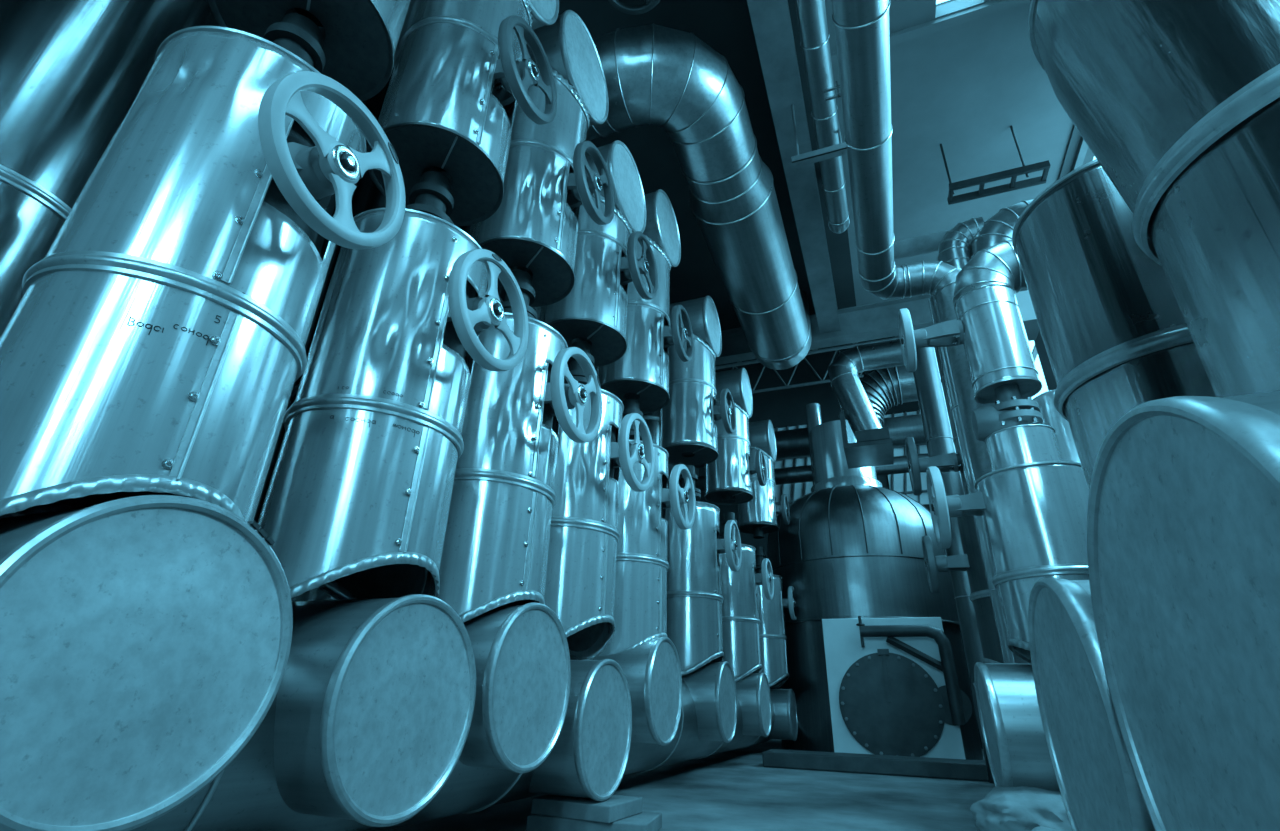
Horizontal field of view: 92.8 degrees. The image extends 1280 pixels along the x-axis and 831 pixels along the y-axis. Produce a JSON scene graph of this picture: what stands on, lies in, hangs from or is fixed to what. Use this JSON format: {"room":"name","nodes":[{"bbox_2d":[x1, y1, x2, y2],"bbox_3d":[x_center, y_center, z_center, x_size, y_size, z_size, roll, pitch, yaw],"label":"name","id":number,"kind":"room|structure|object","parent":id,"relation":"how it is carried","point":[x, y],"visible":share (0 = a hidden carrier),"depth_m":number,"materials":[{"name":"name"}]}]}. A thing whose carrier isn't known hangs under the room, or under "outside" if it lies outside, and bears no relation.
{"room":"mechanical room","nodes":[
{"label":"mechanical room","id":0,"kind":"room"},
{"bbox_2d":[0,14,698,520],"bbox_3d":[-1.420,-0.762,4.796,0.200,6.200,13.200,-8,-27,20],"label":"wall","id":1,"kind":"structure","parent":0,"point":[373,104],"depth_m":3.50,"materials":[{"name":"paint"}]},
{"bbox_2d":[608,0,659,14],"bbox_3d":[-0.025,-2.297,3.029,0.320,0.468,0.320,-8,-27,20],"label":"valve","id":2,"kind":"object","parent":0,"point":[650,4],"visible":1,"depth_m":3.04,"materials":[{"name":"metal"}]},
{"bbox_2d":[388,739,995,830],"bbox_3d":[0.667,1.791,2.660,4.870,0.120,13.200,-8,-27,20],"label":"floor","id":3,"kind":"structure","parent":0,"point":[732,790],"depth_m":2.94,"materials":[{"name":"concrete"}]},
{"bbox_2d":[0,0,212,336],"bbox_3d":[-1.708,-1.095,1.863,0.454,4.250,0.454,-15,-30,31],"label":"riser pipe","id":4,"kind":"object","parent":3,"relation":"on","point":[72,71],"visible":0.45,"depth_m":1.62,"materials":[{"name":"metal"}]},
{"bbox_2d":[254,67,393,600],"bbox_3d":[-1.255,-0.588,2.912,0.454,4.250,0.454,-15,-30,31],"label":"riser pipe","id":5,"kind":"object","parent":3,"relation":"on","point":[367,196],"visible":0.08,"depth_m":2.79,"materials":[{"name":"metal"}]},
{"bbox_2d":[130,601,774,830],"bbox_3d":[-0.247,1.456,2.948,0.564,0.564,7.950,-8,-27,20],"label":"pipe","id":6,"kind":"object","parent":3,"relation":"on","point":[245,796],"visible":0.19,"depth_m":1.36,"materials":[{"name":"metal"}]},
{"bbox_2d":[0,495,292,830],"bbox_3d":[-1.013,0.388,0.997,0.674,0.458,0.458,-8,-27,20],"label":"pipe","id":7,"kind":"object","parent":6,"relation":"attached to","point":[145,640],"visible":1,"depth_m":0.86,"materials":[{"name":"metal"}]},
{"bbox_2d":[0,26,365,521],"bbox_3d":[-0.920,-0.223,1.244,0.477,1.110,0.477,-8,-27,20],"label":"jacket","id":8,"kind":"object","parent":6,"relation":"on","point":[156,346],"visible":0.81,"depth_m":1.07,"materials":[{"name":"metal"}]},
{"bbox_2d":[258,13,405,249],"bbox_3d":[-0.787,-0.686,1.411,0.437,0.772,0.344,-8,-27,20],"label":"valve","id":9,"kind":"object","parent":8,"relation":"attached to","point":[307,177],"visible":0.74,"depth_m":1.24,"materials":[{"name":"metal"}]},
{"bbox_2d":[208,0,409,101],"bbox_3d":[-0.881,-1.491,1.840,0.457,1.022,0.457,10,-26,-17],"label":"jacket","id":10,"kind":"object","parent":9,"relation":"on","point":[361,37],"visible":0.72,"depth_m":1.64,"materials":[{"name":"metal"}]},
{"bbox_2d":[333,145,359,179],"bbox_3d":[-0.602,-0.520,1.250,0.009,0.069,0.069,-8,-27,20],"label":"washer","id":11,"kind":"object","parent":9,"relation":"in","point":[346,162],"depth_m":1.24,"materials":[{"name":"metal"}]},
{"bbox_2d":[257,208,487,599],"bbox_3d":[-0.721,0.000,1.706,0.477,1.110,0.477,-8,-27,20],"label":"jacket","id":12,"kind":"object","parent":6,"relation":"on","point":[356,505],"visible":0.84,"depth_m":1.53,"materials":[{"name":"metal"}]},
{"bbox_2d":[405,171,453,224],"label":"valve","id":13,"kind":"object","parent":12,"relation":"attached to","point":[432,196],"depth_m":1.99,"materials":[{"name":"metal"}]},
{"bbox_2d":[367,0,532,225],"bbox_3d":[-0.681,-1.277,2.306,0.457,1.042,0.457,10,-26,-17],"label":"jacket","id":14,"kind":"object","parent":13,"relation":"on","point":[440,109],"visible":0.84,"depth_m":2.06,"materials":[{"name":"metal"}]},
{"bbox_2d":[393,0,558,66],"bbox_3d":[-0.790,-1.850,2.630,0.728,0.504,0.504,-8,-27,20],"label":"pipe","id":15,"kind":"object","parent":14,"relation":"attached to","point":[544,12],"visible":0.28,"depth_m":2.58,"materials":[{"name":"metal"}]},
{"bbox_2d":[432,15,556,171],"bbox_3d":[-0.564,-1.188,2.212,0.435,0.600,0.344,-8,-27,20],"label":"valve","id":16,"kind":"object","parent":14,"relation":"attached to","point":[516,77],"visible":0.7,"depth_m":2.12,"materials":[{"name":"metal"}]},
{"bbox_2d":[447,249,528,371],"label":"valve","id":17,"kind":"object","parent":12,"relation":"attached to","point":[471,319],"depth_m":1.69,"materials":[{"name":"metal"}]},
{"bbox_2d":[489,298,503,321],"bbox_3d":[-0.403,-0.296,1.712,0.009,0.069,0.069,-8,-27,20],"label":"washer","id":18,"kind":"object","parent":17,"relation":"in","point":[496,311],"depth_m":1.70,"materials":[{"name":"metal"}]},
{"bbox_2d":[274,594,475,826],"bbox_3d":[-0.808,0.675,1.453,0.673,0.458,0.458,-8,-27,20],"label":"pipe","id":19,"kind":"object","parent":6,"relation":"attached to","point":[375,704],"visible":0.71,"depth_m":1.27,"materials":[{"name":"metal"}]},
{"bbox_2d":[436,312,567,622],"bbox_3d":[-0.523,0.221,2.163,0.477,1.110,0.477,-8,-27,20],"label":"jacket","id":20,"kind":"object","parent":6,"relation":"on","point":[496,545],"visible":0.58,"depth_m":1.97,"materials":[{"name":"metal"}]},
{"bbox_2d":[511,270,537,318],"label":"valve","id":21,"kind":"object","parent":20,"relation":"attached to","point":[523,278],"depth_m":2.47,"materials":[{"name":"metal"}]},
{"bbox_2d":[472,58,589,306],"bbox_3d":[-0.484,-1.065,2.768,0.457,1.062,0.457,10,-26,-17],"label":"jacket","id":22,"kind":"object","parent":21,"relation":"on","point":[533,229],"visible":0.56,"depth_m":2.52,"materials":[{"name":"metal"}]},
{"bbox_2d":[527,10,608,125],"bbox_3d":[-0.592,-1.647,3.096,0.728,0.504,0.504,-8,-27,20],"label":"pipe","id":23,"kind":"object","parent":22,"relation":"attached to","point":[569,47],"visible":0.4,"depth_m":2.89,"materials":[{"name":"metal"}]},
{"bbox_2d":[566,141,614,224],"bbox_3d":[-0.366,-0.967,2.670,0.435,0.600,0.344,-8,-27,20],"label":"valve","id":24,"kind":"object","parent":22,"relation":"attached to","point":[581,187],"visible":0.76,"depth_m":2.58,"materials":[{"name":"metal"}]},
{"bbox_2d":[544,347,602,442],"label":"valve","id":25,"kind":"object","parent":20,"relation":"attached to","point":[562,399],"depth_m":2.14,"materials":[{"name":"metal"}]},
{"bbox_2d":[459,602,570,772],"bbox_3d":[-0.620,0.834,1.907,0.673,0.458,0.458,-8,-27,20],"label":"pipe","id":26,"kind":"object","parent":6,"relation":"attached to","point":[522,655],"visible":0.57,"depth_m":1.74,"materials":[{"name":"metal"}]},
{"bbox_2d":[529,659,631,800],"bbox_3d":[-0.425,1.169,2.314,0.673,0.458,0.458,-8,-27,20],"label":"pipe","id":27,"kind":"object","parent":6,"relation":"attached to","point":[589,756],"visible":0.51,"depth_m":2.12,"materials":[{"name":"metal"}]},
{"bbox_2d":[544,389,623,659],"bbox_3d":[-0.315,0.455,2.645,0.477,1.110,0.477,-8,-27,20],"label":"jacket","id":28,"kind":"object","parent":6,"relation":"on","point":[584,533],"visible":0.48,"depth_m":2.47,"materials":[{"name":"metal"}]},
{"bbox_2d":[567,356,586,384],"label":"valve","id":29,"kind":"object","parent":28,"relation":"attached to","point":[575,369],"depth_m":2.86,"materials":[{"name":"metal"}]},
{"bbox_2d":[571,341,594,365],"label":"valve","id":30,"kind":"object","parent":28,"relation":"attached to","point":[586,347],"depth_m":2.97,"materials":[{"name":"metal"}]},
{"bbox_2d":[539,194,631,366],"bbox_3d":[-0.278,-0.727,3.201,0.457,0.832,0.457,10,-26,-17],"label":"jacket","id":31,"kind":"object","parent":30,"relation":"on","point":[594,312],"visible":0.53,"depth_m":2.98,"materials":[{"name":"metal"}]},
{"bbox_2d":[585,140,646,232],"bbox_3d":[-0.390,-1.206,3.481,0.728,0.504,0.504,-8,-27,20],"label":"pipe","id":32,"kind":"object","parent":31,"relation":"attached to","point":[629,196],"visible":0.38,"depth_m":3.31,"materials":[{"name":"metal"}]},
{"bbox_2d":[620,231,657,299],"bbox_3d":[-0.158,-0.734,3.152,0.435,0.600,0.344,-8,-27,20],"label":"valve","id":33,"kind":"object","parent":31,"relation":"attached to","point":[631,268],"visible":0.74,"depth_m":3.07,"materials":[{"name":"metal"}]},
{"bbox_2d":[610,413,654,491],"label":"valve","id":34,"kind":"object","parent":28,"relation":"attached to","point":[625,455],"depth_m":2.63,"materials":[{"name":"metal"}]},
{"bbox_2d":[598,439,668,655],"bbox_3d":[-0.076,0.722,3.199,0.477,1.110,0.477,-8,-27,20],"label":"jacket","id":35,"kind":"object","parent":6,"relation":"on","point":[642,566],"visible":0.53,"depth_m":3.00,"materials":[{"name":"metal"}]},
{"bbox_2d":[622,399,642,419],"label":"valve","id":36,"kind":"object","parent":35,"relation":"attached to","point":[630,405],"depth_m":3.51,"materials":[{"name":"metal"}]},
{"bbox_2d":[596,235,670,413],"bbox_3d":[-0.035,-0.595,3.819,0.457,1.092,0.457,10,-26,-17],"label":"jacket","id":37,"kind":"object","parent":36,"relation":"on","point":[641,374],"visible":0.49,"depth_m":3.55,"materials":[{"name":"metal"}]},
{"bbox_2d":[643,189,680,266],"bbox_3d":[-0.143,-1.191,4.153,0.728,0.504,0.504,-8,-27,20],"label":"pipe","id":38,"kind":"object","parent":37,"relation":"attached to","point":[661,227],"visible":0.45,"depth_m":3.94,"materials":[{"name":"metal"}]},
{"bbox_2d":[663,305,693,361],"bbox_3d":[0.081,-0.466,3.706,0.435,0.600,0.344,-8,-27,20],"label":"valve","id":39,"kind":"object","parent":37,"relation":"attached to","point":[675,335],"visible":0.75,"depth_m":3.61,"materials":[{"name":"metal"}]},
{"bbox_2d":[661,464,695,529],"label":"valve","id":40,"kind":"object","parent":35,"relation":"attached to","point":[675,495],"depth_m":3.18,"materials":[{"name":"metal"}]},
{"bbox_2d":[594,637,681,745],"bbox_3d":[-0.186,1.306,2.918,0.673,0.458,0.458,-8,-27,20],"label":"pipe","id":41,"kind":"object","parent":6,"relation":"attached to","point":[651,669],"visible":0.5,"depth_m":2.72,"materials":[{"name":"metal"}]},
{"bbox_2d":[666,501,724,675],"bbox_3d":[0.334,1.181,4.147,0.477,1.110,0.477,-8,-27,20],"label":"jacket","id":42,"kind":"object","parent":6,"relation":"on","point":[694,597],"visible":0.66,"depth_m":3.96,"materials":[{"name":"metal"}]},
{"bbox_2d":[685,465,700,500],"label":"valve","id":43,"kind":"object","parent":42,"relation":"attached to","point":[691,468],"depth_m":4.44,"materials":[{"name":"metal"}]},
{"bbox_2d":[659,334,717,465],"bbox_3d":[0.374,-0.137,4.767,0.456,0.972,0.457,3,-25,-3],"label":"jacket","id":44,"kind":"object","parent":43,"relation":"on","point":[686,423],"visible":0.73,"depth_m":4.56,"materials":[{"name":"metal"}]},
{"bbox_2d":[669,296,721,356],"bbox_3d":[0.265,-0.678,5.076,0.728,0.504,0.504,-8,-27,20],"label":"pipe","id":45,"kind":"object","parent":44,"relation":"attached to","point":[702,312],"visible":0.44,"depth_m":4.83,"materials":[{"name":"metal"}]},
{"bbox_2d":[682,389,735,455],"bbox_3d":[0.490,-0.007,4.654,0.435,0.600,0.344,-8,-27,20],"label":"valve","id":46,"kind":"object","parent":44,"relation":"on","point":[726,412],"visible":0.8,"depth_m":4.56,"materials":[{"name":"metal"}]},
{"bbox_2d":[717,520,741,570],"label":"valve","id":47,"kind":"object","parent":42,"relation":"attached to","point":[727,545],"depth_m":4.13,"materials":[{"name":"metal"}]},
{"bbox_2d":[682,661,736,742],"bbox_3d":[0.237,1.812,3.884,0.673,0.458,0.458,-8,-27,20],"label":"pipe","id":48,"kind":"object","parent":6,"relation":"attached to","point":[712,687],"visible":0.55,"depth_m":3.67,"materials":[{"name":"metal"}]},
{"bbox_2d":[719,544,762,681],"bbox_3d":[0.794,1.696,5.213,0.462,1.110,0.462,-2,-25,8],"label":"jacket","id":49,"kind":"object","parent":6,"relation":"on","point":[741,621],"visible":0.59,"depth_m":5.02,"materials":[{"name":"metal"}]},
{"bbox_2d":[754,558,773,599],"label":"valve","id":50,"kind":"object","parent":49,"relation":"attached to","point":[764,578],"depth_m":5.19,"materials":[{"name":"metal"}]},
{"bbox_2d":[735,673,771,736],"bbox_3d":[0.678,2.316,4.904,0.673,0.458,0.458,-8,-27,20],"label":"pipe","id":51,"kind":"object","parent":6,"relation":"attached to","point":[753,691],"visible":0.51,"depth_m":4.68,"materials":[{"name":"metal"}]},
{"bbox_2d":[756,574,788,688],"bbox_3d":[1.301,2.264,6.388,0.477,1.110,0.477,-8,-27,20],"label":"jacket","id":52,"kind":"object","parent":6,"relation":"on","point":[773,638],"visible":0.53,"depth_m":6.20,"materials":[{"name":"metal"}]},
{"bbox_2d":[768,689,797,740],"bbox_3d":[1.191,2.964,6.061,0.673,0.458,0.458,-8,-27,20],"label":"pipe","id":53,"kind":"object","parent":6,"relation":"attached to","point":[785,727],"visible":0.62,"depth_m":5.83,"materials":[{"name":"metal"}]},
{"bbox_2d":[526,811,661,830],"bbox_3d":[-0.154,1.434,2.150,0.422,0.046,0.260,-4,-26,13],"label":"block","id":54,"kind":"object","parent":3,"relation":"on","point":[644,821],"visible":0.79,"depth_m":2.06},
{"bbox_2d":[531,795,642,822],"bbox_3d":[-0.184,1.391,2.172,0.310,0.048,0.260,-10,-28,23],"label":"block","id":55,"kind":"object","parent":54,"relation":"on","point":[617,807],"visible":0.86,"depth_m":2.08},
{"bbox_2d":[643,410,668,488],"bbox_3d":[0.068,0.893,5.974,0.454,4.250,0.454,-15,-30,31],"label":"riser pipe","id":56,"kind":"object","parent":3,"relation":"on","point":[651,419],"visible":0.05,"depth_m":6.12,"materials":[{"name":"metal"}]},
{"bbox_2d":[767,420,983,759],"bbox_3d":[2.473,1.793,6.988,2.032,3.660,2.258,-8,-27,20],"label":"boiler","id":57,"kind":"object","parent":3,"relation":"on","point":[876,658],"visible":0.8,"depth_m":6.05,"materials":[{"name":"metal"}]},
{"bbox_2d":[805,403,821,484],"bbox_3d":[2.389,0.548,8.178,0.200,1.500,0.200,-8,-27,20],"label":"riser pipe","id":58,"kind":"object","parent":57,"relation":"on","point":[813,411],"visible":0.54,"depth_m":8.34,"materials":[{"name":"metal"}]},
{"bbox_2d":[839,411,893,468],"bbox_3d":[2.588,0.260,6.950,0.500,0.440,0.690,-8,-27,20],"label":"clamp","id":59,"kind":"object","parent":57,"relation":"attached to","point":[872,447],"visible":1,"depth_m":6.71,"materials":[{"name":"metal"}]},
{"bbox_2d":[828,339,936,437],"bbox_3d":[2.870,-0.258,6.894,1.358,1.328,0.324,-8,-27,20],"label":"pipe","id":60,"kind":"object","parent":59,"relation":"on","point":[859,412],"visible":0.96,"depth_m":6.99,"materials":[{"name":"metal"}]},
{"bbox_2d":[839,365,917,425],"bbox_3d":[3.595,-0.333,7.666,2.174,0.804,0.548,-8,-27,20],"label":"duct","id":61,"kind":"object","parent":57,"relation":"on","point":[885,388],"visible":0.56,"depth_m":7.64,"materials":[{"name":"metal"}]},
{"bbox_2d":[762,749,988,781],"bbox_3d":[2.036,2.481,4.297,2.270,0.100,0.400,-8,-27,20],"label":"kerb","id":62,"kind":"object","parent":3,"relation":"on","point":[926,767],"visible":0.56,"depth_m":4.27,"materials":[{"name":"concrete"}]},
{"bbox_2d":[832,0,1029,663],"bbox_3d":[0.861,-0.492,1.371,0.612,2.904,4.524,-8,-27,20],"label":"ceiling pipe","id":63,"kind":"object","parent":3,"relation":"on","point":[862,32],"visible":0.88,"depth_m":2.95,"materials":[{"name":"metal"}]},
{"bbox_2d":[913,347,994,783],"bbox_3d":[2.405,0.870,4.619,0.208,3.310,0.208,-8,-27,20],"label":"riser pipe","id":64,"kind":"object","parent":3,"relation":"on","point":[930,394],"visible":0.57,"depth_m":4.79,"materials":[{"name":"metal"}]},
{"bbox_2d":[928,296,1014,662],"bbox_3d":[1.875,0.512,3.257,0.178,2.770,0.178,14,-28,-24],"label":"riser pipe","id":65,"kind":"object","parent":3,"relation":"on","point":[1007,654],"visible":0.26,"depth_m":3.32,"materials":[{"name":"metal"}]},
{"bbox_2d":[974,662,1059,790],"bbox_3d":[1.702,1.167,2.240,0.753,0.478,0.478,-8,-27,20],"label":"pipe","id":66,"kind":"object","parent":3,"relation":"on","point":[1017,751],"visible":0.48,"depth_m":2.18,"materials":[{"name":"metal"}]},
{"bbox_2d":[974,424,1088,663],"bbox_3d":[1.700,0.535,2.547,0.458,0.979,0.458,-8,-27,20],"label":"jacket","id":67,"kind":"object","parent":66,"relation":"on","point":[1034,515],"visible":0.59,"depth_m":2.45,"materials":[{"name":"metal"}]},
{"bbox_2d":[926,466,984,548],"bbox_3d":[1.504,0.393,2.700,0.392,0.370,0.370,-8,-27,20],"label":"valve","id":68,"kind":"object","parent":67,"relation":"attached to","point":[943,507],"visible":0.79,"depth_m":2.67,"materials":[{"name":"metal"}]},
{"bbox_2d":[972,383,1042,441],"bbox_3d":[1.688,-0.009,2.821,0.275,0.260,0.220,-8,-27,20],"label":"joint","id":69,"kind":"object","parent":67,"relation":"attached to","point":[1009,410],"visible":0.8,"depth_m":2.75,"materials":[{"name":"paint"}]},
{"bbox_2d":[953,240,1041,404],"bbox_3d":[1.993,-0.519,2.930,0.839,0.830,0.278,-8,-27,20],"label":"jacket","id":70,"kind":"object","parent":69,"relation":"attached to","point":[997,350],"visible":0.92,"depth_m":2.91,"materials":[{"name":"metal"}]},
{"bbox_2d":[898,308,964,371],"bbox_3d":[1.529,-0.407,3.076,0.392,0.330,0.330,-8,-27,20],"label":"valve","id":71,"kind":"object","parent":70,"relation":"attached to","point":[952,332],"visible":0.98,"depth_m":3.04,"materials":[{"name":"metal"}]},
{"bbox_2d":[970,786,1072,830],"bbox_3d":[1.365,1.376,2.084,0.423,0.180,0.349,-8,-27,20],"label":"wrapped bundle","id":72,"kind":"object","parent":3,"relation":"on","point":[1020,808],"visible":0.76,"depth_m":2.02,"materials":[{"name":"grey fabric"}]},
{"bbox_2d":[1032,389,1079,462],"bbox_3d":[2.512,0.857,3.268,0.308,2.190,0.308,-8,-27,20],"label":"riser pipe","id":73,"kind":"object","parent":3,"relation":"on","point":[1051,417],"visible":0.02,"depth_m":3.53,"materials":[{"name":"metal"}]},
{"bbox_2d":[972,683,983,742],"bbox_3d":[2.096,1.569,3.199,0.575,0.290,0.290,-8,-27,20],"label":"pipe","id":74,"kind":"object","parent":73,"relation":"attached to","point":[973,684],"visible":0.07,"depth_m":3.32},
{"bbox_2d":[957,515,1003,662],"bbox_3d":[2.103,0.966,3.487,0.412,0.980,0.412,11,-27,-19],"label":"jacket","id":75,"kind":"object","parent":74,"relation":"on","point":[980,596],"visible":0.21,"depth_m":3.43,"materials":[{"name":"metal"}]},
{"bbox_2d":[922,536,969,593],"bbox_3d":[1.905,0.875,3.616,0.392,0.340,0.340,-8,-27,20],"label":"valve","id":76,"kind":"object","parent":75,"relation":"attached to","point":[934,564],"visible":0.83,"depth_m":3.58,"materials":[{"name":"metal"}]},
{"bbox_2d":[934,347,968,494],"bbox_3d":[2.133,-0.017,3.950,0.248,1.190,0.248,-8,-27,20],"label":"riser pipe","id":77,"kind":"object","parent":75,"relation":"on","point":[955,441],"visible":0.19,"depth_m":3.95,"materials":[{"name":"metal"}]},
{"bbox_2d":[905,437,961,495],"bbox_3d":[1.923,0.305,3.885,0.392,0.380,0.380,-8,-27,20],"label":"valve","id":78,"kind":"object","parent":77,"relation":"attached to","point":[949,462],"visible":0.88,"depth_m":3.83,"materials":[{"name":"metal"}]},
{"bbox_2d":[1028,578,1154,830],"bbox_3d":[1.194,0.572,1.067,0.748,0.584,0.584,-8,-27,20],"label":"pipe","id":79,"kind":"object","parent":3,"relation":"on","point":[1099,789],"visible":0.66,"depth_m":1.15,"materials":[{"name":"metal"}]},
{"bbox_2d":[1012,159,1215,489],"bbox_3d":[1.168,-0.083,1.323,0.458,0.946,0.458,-8,-27,20],"label":"jacket","id":80,"kind":"object","parent":79,"relation":"on","point":[1116,336],"visible":0.39,"depth_m":1.31,"materials":[{"name":"metal"}]},
{"bbox_2d":[1087,391,1279,830],"bbox_3d":[0.948,0.262,0.518,0.753,0.664,0.664,-8,-27,20],"label":"pipe","id":81,"kind":"object","parent":3,"relation":"on","point":[1183,512],"visible":1,"depth_m":0.66,"materials":[{"name":"metal"}]},
{"bbox_2d":[1029,0,1279,397],"bbox_3d":[0.932,-0.345,0.807,0.536,0.953,0.536,-8,-27,20],"label":"jacket","id":82,"kind":"object","parent":81,"relation":"on","point":[1177,102],"visible":0.88,"depth_m":0.80,"materials":[{"name":"metal"}]},
{"bbox_2d":[704,398,752,504],"bbox_3d":[0.836,0.342,5.850,0.456,0.932,0.457,3,-25,-3],"label":"jacket","id":83,"kind":"object","parent":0,"point":[729,474],"visible":0.72,"depth_m":5.62,"materials":[{"name":"metal"}]},
{"bbox_2d":[715,367,752,417],"bbox_3d":[0.726,-0.181,6.150,0.728,0.504,0.504,-8,-27,20],"label":"pipe","id":84,"kind":"object","parent":83,"relation":"attached to","point":[737,381],"visible":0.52,"depth_m":5.89,"materials":[{"name":"metal"}]},
{"bbox_2d":[749,449,766,485],"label":"valve","id":85,"kind":"object","parent":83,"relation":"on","point":[758,466],"depth_m":5.63,"materials":[{"name":"metal"}]},
{"bbox_2d":[738,446,778,533],"bbox_3d":[1.345,0.861,7.048,0.456,0.922,0.457,3,-25,-3],"label":"jacket","id":86,"kind":"object","parent":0,"point":[760,511],"visible":0.56,"depth_m":6.81,"materials":[{"name":"metal"}]},
{"bbox_2d":[749,419,776,461],"bbox_3d":[1.234,0.342,7.346,0.728,0.504,0.504,-8,-27,20],"label":"pipe","id":87,"kind":"object","parent":86,"relation":"attached to","point":[761,433],"visible":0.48,"depth_m":7.08,"materials":[{"name":"metal"}]},
{"bbox_2d":[775,494,789,524],"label":"valve","id":88,"kind":"object","parent":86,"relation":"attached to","point":[782,509],"depth_m":6.80,"materials":[{"name":"metal"}]},
{"bbox_2d":[558,0,1073,330],"bbox_3d":[0.120,-2.967,2.992,4.470,0.120,9.100,-8,-27,20],"label":"ceiling","id":89,"kind":"structure","parent":0,"point":[961,88],"depth_m":4.48,"materials":[{"name":"paint"}]},
{"bbox_2d":[681,133,811,369],"bbox_3d":[1.049,-1.278,5.321,0.606,0.903,2.952,-8,-27,20],"label":"duct pipe","id":90,"kind":"object","parent":89,"relation":"hanging from","point":[738,215],"visible":0.81,"depth_m":4.62,"materials":[{"name":"metal"}]},
{"bbox_2d":[586,23,754,180],"bbox_3d":[-0.090,-1.872,3.782,1.436,0.516,0.938,-8,-27,20],"label":"pipe","id":91,"kind":"object","parent":90,"relation":"attached to","point":[670,79],"visible":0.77,"depth_m":3.44,"materials":[{"name":"metal"}]},
{"bbox_2d":[747,0,840,333],"bbox_3d":[0.416,-2.824,2.806,0.210,0.279,8.920,-8,-27,20],"label":"steel beam","id":92,"kind":"structure","parent":89,"relation":"attached to","point":[770,19],"depth_m":4.29,"materials":[{"name":"metal"}]},
{"bbox_2d":[791,104,846,167],"bbox_3d":[1.124,-1.866,3.903,0.335,0.600,0.050,-8,-27,20],"label":"bracket","id":93,"kind":"object","parent":92,"relation":"hanging from","point":[840,149],"visible":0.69,"depth_m":3.78,"materials":[{"name":"metal"}]},
{"bbox_2d":[795,0,849,233],"bbox_3d":[0.663,-2.626,2.745,0.154,0.677,4.956,-8,-27,20],"label":"ceiling pipe","id":94,"kind":"object","parent":89,"relation":"hanging from","point":[811,14],"visible":1,"depth_m":3.59,"materials":[{"name":"metal"}]},
{"bbox_2d":[940,126,1050,204],"bbox_3d":[2.543,-1.862,4.430,0.620,0.520,0.165,-8,-27,20],"label":"cable tray","id":95,"kind":"object","parent":89,"relation":"hanging from","point":[1013,173],"visible":1,"depth_m":4.32,"materials":[{"name":"metal"}]},
{"bbox_2d":[937,199,1039,340],"bbox_3d":[2.623,-1.035,4.254,0.927,1.037,0.316,-8,-27,20],"label":"ventilation duct","id":96,"kind":"object","parent":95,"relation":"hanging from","point":[959,244],"visible":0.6,"depth_m":4.31,"materials":[{"name":"metal"}]},
{"bbox_2d":[894,230,948,259],"bbox_3d":[2.195,-1.317,4.695,0.650,0.140,0.140,-8,-27,20],"label":"beam","id":97,"kind":"structure","parent":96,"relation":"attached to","point":[929,243],"depth_m":4.66,"materials":[{"name":"grey"}]},
{"bbox_2d":[699,336,982,748],"bbox_3d":[3.110,1.570,9.458,4.470,6.200,0.200,-8,-27,20],"label":"wall","id":98,"kind":"structure","parent":0,"point":[783,407],"depth_m":10.43,"materials":[{"name":"paint"}]},
{"bbox_2d":[774,425,812,515],"bbox_3d":[2.421,0.873,9.925,1.082,1.505,0.078,-8,-27,20],"label":"wall panel","id":99,"kind":"object","parent":98,"relation":"attached to","point":[793,491],"visible":0.12,"depth_m":9.83,"materials":[{"name":"paint"}]},
{"bbox_2d":[884,410,964,504],"bbox_3d":[4.307,0.608,9.238,1.132,1.505,0.078,-8,-27,20],"label":"wall panel","id":100,"kind":"object","parent":98,"relation":"attached to","point":[901,483],"visible":0.1,"depth_m":9.21,"materials":[{"name":"paint"}]},
{"bbox_2d":[1034,126,1093,390],"bbox_3d":[2.930,-1.373,3.212,0.200,6.200,13.200,-8,-27,20],"label":"wall","id":101,"kind":"structure","parent":0,"point":[1075,138],"depth_m":4.81,"materials":[{"name":"paint"}]},
{"bbox_2d":[716,348,863,392],"bbox_3d":[2.859,-0.774,9.627,4.422,0.600,0.050,-8,-27,20],"label":"roof truss","id":102,"kind":"object","parent":101,"relation":"attached to","point":[821,381],"visible":0.26,"depth_m":9.69,"materials":[{"name":"metal"}]},
{"bbox_2d":[715,335,899,369],"bbox_3d":[2.515,-1.159,8.830,4.422,0.600,0.050,-8,-27,20],"label":"roof truss","id":103,"kind":"object","parent":101,"relation":"attached to","point":[814,351],"visible":0.13,"depth_m":8.64,"materials":[{"name":"metal"}]},
{"bbox_2d":[695,453,928,491],"bbox_3d":[2.759,0.793,8.675,4.250,0.320,0.320,-8,-27,20],"label":"pipe","id":104,"kind":"object","parent":101,"relation":"attached to","point":[797,474],"visible":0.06,"depth_m":8.72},
{"bbox_2d":[715,295,932,364],"bbox_3d":[1.770,-0.900,6.726,4.450,0.349,0.160,-8,-27,20],"label":"steel beam","id":105,"kind":"structure","parent":101,"relation":"attached to","point":[878,320],"depth_m":6.50,"materials":[{"name":"metal"}]},
{"bbox_2d":[695,411,952,467],"bbox_3d":[2.736,0.345,8.782,4.250,0.500,0.500,-8,-27,20],"label":"pipe","id":106,"kind":"object","parent":101,"relation":"attached to","point":[793,443],"visible":0.08,"depth_m":8.44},
{"bbox_2d":[831,0,1030,63],"bbox_3d":[2.000,-2.462,3.759,1.620,0.035,0.060,-8,-27,20],"label":"trim","id":107,"kind":"structure","parent":101,"relation":"attached to","point":[995,6],"depth_m":3.77,"materials":[{"name":"paint"}]},
{"bbox_2d":[1071,138,1087,170],"bbox_3d":[3.443,-1.121,4.537,0.050,1.680,2.400,-8,-27,20],"label":"window","id":108,"kind":"structure","parent":101,"relation":"in","point":[1081,153],"depth_m":4.62,"materials":[{"name":"glass"}]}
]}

